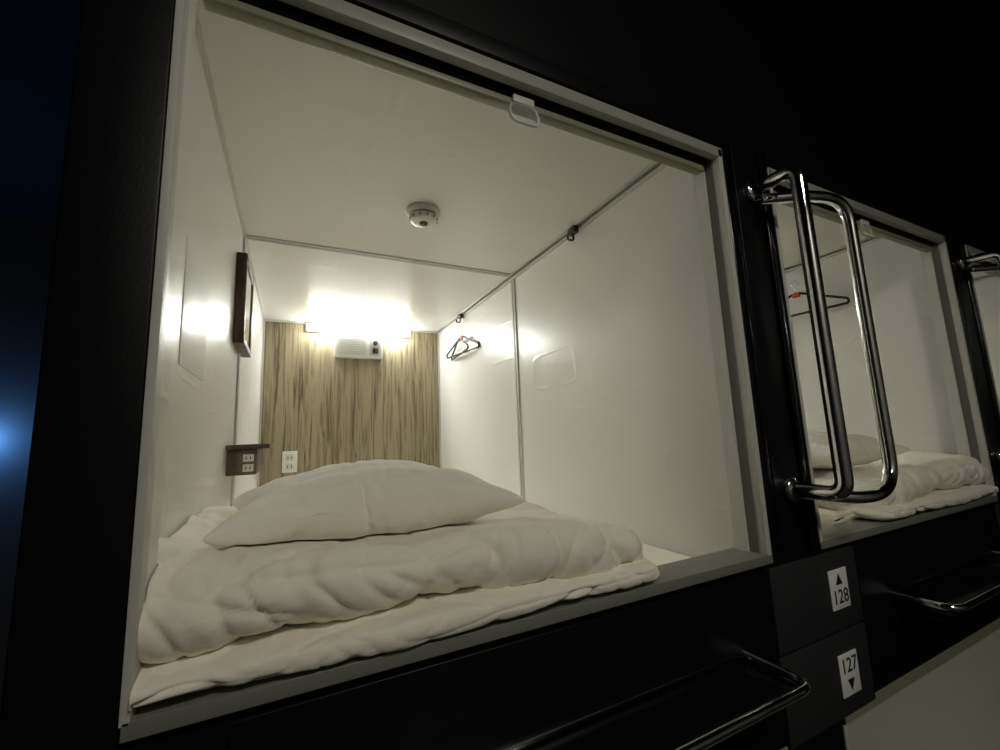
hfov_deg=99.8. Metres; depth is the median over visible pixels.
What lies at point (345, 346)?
control panel
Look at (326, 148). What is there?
ceiling
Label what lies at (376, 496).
pillow
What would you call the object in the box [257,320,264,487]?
trim
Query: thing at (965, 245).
door frame
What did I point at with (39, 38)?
ceiling
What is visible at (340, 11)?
head
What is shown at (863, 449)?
pillow
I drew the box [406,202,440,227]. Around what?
smoke detector
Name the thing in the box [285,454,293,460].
socket
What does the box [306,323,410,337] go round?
wall lamp
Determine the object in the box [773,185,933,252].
roller blind
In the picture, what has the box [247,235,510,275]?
rib
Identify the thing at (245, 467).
socket
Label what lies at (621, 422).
wall
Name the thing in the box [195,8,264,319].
ceiling trim
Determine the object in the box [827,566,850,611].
number plate
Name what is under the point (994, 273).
roller blind
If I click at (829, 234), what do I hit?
ceiling
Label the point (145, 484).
door frame
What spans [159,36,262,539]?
wall
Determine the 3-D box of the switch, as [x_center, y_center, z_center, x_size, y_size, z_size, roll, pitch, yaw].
[-0.820,-0.181,2.768,0.070,0.115,0.006,2,-9,-26]
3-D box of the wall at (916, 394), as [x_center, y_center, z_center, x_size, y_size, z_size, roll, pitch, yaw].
[1.167,0.130,2.512,0.028,1.198,2.196,2,-9,-26]
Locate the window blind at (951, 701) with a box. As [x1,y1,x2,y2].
[842,618,999,749]
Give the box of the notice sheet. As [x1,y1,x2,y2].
[178,237,209,380]
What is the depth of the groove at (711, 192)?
0.94 m
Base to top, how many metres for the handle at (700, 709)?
0.053 m
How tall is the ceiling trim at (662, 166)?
0.010 m
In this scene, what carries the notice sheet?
attached to the wall at (201, 414)
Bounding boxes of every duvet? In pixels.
[129,501,661,711]
[813,451,998,526]
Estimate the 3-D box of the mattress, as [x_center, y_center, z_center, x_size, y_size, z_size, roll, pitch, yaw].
[-0.410,0.612,1.653,1.092,0.068,2.177,2,-9,-26]
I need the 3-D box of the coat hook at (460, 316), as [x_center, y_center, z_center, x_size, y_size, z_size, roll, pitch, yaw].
[-0.252,-0.345,2.574,0.041,0.056,0.040,2,-9,-26]
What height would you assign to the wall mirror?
0.300 m
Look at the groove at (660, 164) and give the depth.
1.52 m
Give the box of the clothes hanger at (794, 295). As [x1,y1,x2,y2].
[788,280,849,316]
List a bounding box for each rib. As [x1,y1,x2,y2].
[230,237,245,505]
[233,242,245,498]
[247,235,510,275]
[247,238,507,276]
[510,277,521,496]
[512,276,524,498]
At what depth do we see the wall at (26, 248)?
2.59 m
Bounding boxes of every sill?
[119,548,772,743]
[820,495,997,548]
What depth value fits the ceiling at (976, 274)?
2.26 m
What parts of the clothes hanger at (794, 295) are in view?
arm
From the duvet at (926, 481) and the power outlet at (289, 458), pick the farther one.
the power outlet at (289, 458)
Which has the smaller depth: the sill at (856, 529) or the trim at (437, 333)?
the sill at (856, 529)
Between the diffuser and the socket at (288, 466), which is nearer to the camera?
the socket at (288, 466)
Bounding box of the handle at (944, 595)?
[889,549,999,620]
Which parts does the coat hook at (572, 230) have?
plate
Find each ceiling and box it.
[0,0,999,224]
[197,0,653,330]
[775,204,869,266]
[972,272,986,277]
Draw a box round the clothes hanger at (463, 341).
[451,328,468,360]
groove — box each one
[440,164,660,331]
[704,158,759,552]
[785,237,878,269]
[931,242,984,483]
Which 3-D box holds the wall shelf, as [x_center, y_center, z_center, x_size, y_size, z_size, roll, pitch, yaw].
[-0.820,0.275,1.388,0.115,0.092,0.280,2,-9,-26]
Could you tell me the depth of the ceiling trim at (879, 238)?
1.85 m
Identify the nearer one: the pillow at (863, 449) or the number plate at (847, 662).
the number plate at (847, 662)
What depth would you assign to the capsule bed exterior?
0.81 m
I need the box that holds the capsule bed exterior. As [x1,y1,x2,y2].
[0,0,999,749]
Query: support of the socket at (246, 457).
attached to the wall shelf
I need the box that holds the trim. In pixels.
[264,319,436,333]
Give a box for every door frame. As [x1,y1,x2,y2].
[118,0,189,728]
[693,149,771,555]
[767,168,822,542]
[920,237,996,496]
[965,245,999,411]
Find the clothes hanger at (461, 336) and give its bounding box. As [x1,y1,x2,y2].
[446,325,479,358]
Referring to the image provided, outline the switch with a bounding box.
[370,339,380,355]
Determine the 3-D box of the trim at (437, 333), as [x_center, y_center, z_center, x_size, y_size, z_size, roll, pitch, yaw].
[-0.423,0.220,2.945,0.010,1.070,0.012,2,-9,-26]
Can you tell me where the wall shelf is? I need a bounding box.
[225,444,272,475]
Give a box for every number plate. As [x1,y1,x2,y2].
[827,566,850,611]
[837,648,861,698]
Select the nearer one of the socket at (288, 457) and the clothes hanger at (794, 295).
the clothes hanger at (794, 295)
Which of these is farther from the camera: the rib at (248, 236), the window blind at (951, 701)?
the rib at (248, 236)
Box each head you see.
[279,0,721,159]
[767,167,944,243]
[965,244,996,263]
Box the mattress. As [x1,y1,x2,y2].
[640,543,691,564]
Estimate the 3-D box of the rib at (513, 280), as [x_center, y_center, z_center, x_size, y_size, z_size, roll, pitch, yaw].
[0.084,0.053,1.921,0.006,1.070,0.012,2,-9,-26]
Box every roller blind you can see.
[203,0,705,174]
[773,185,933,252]
[968,255,999,277]
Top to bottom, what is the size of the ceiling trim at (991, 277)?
0.010 m
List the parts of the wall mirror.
frame, frame, frame, glass, frame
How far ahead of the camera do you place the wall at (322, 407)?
2.67 m
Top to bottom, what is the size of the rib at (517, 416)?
1.070 m
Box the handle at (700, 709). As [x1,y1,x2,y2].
[501,649,809,749]
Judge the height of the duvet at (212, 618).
0.195 m
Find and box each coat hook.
[456,314,462,322]
[567,225,578,240]
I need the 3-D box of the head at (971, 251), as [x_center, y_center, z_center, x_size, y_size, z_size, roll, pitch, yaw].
[2.242,-0.473,1.841,1.038,0.024,0.017,2,-9,-26]
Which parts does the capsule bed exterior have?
number panel, grab handle, number panel, grab handle, number panel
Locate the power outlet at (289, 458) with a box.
[282,451,296,472]
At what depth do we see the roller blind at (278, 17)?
0.72 m
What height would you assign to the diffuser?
0.028 m
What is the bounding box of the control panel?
[334,334,382,359]
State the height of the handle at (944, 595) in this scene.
0.053 m
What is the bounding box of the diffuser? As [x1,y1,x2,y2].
[309,326,408,336]
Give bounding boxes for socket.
[242,464,253,471]
[243,454,253,461]
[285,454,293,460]
[285,463,293,469]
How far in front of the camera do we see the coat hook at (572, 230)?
1.53 m
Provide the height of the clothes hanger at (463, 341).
0.172 m
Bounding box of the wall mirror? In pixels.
[232,252,253,357]
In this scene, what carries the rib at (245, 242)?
attached to the wall at (201, 414)
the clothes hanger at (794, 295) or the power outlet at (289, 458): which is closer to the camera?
the clothes hanger at (794, 295)
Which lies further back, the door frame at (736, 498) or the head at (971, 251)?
the head at (971, 251)
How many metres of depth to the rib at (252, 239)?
1.72 m
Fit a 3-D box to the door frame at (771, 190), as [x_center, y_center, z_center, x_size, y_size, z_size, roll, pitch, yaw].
[0.701,-0.073,1.021,0.009,0.915,0.023,2,-9,-26]
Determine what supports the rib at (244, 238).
attached to the wall at (201, 414)
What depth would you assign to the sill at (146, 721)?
0.54 m
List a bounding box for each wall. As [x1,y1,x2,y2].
[0,218,55,705]
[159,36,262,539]
[259,321,439,486]
[439,166,734,556]
[785,239,958,455]
[974,277,999,404]
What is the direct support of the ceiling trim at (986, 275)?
attached to the ceiling at (976, 274)
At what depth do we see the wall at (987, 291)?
2.26 m
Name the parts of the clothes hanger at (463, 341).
arm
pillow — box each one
[203,459,524,546]
[807,430,909,468]
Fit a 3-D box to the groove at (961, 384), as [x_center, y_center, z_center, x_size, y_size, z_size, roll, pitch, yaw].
[1.612,-0.044,1.486,0.007,0.915,0.025,2,-9,-26]

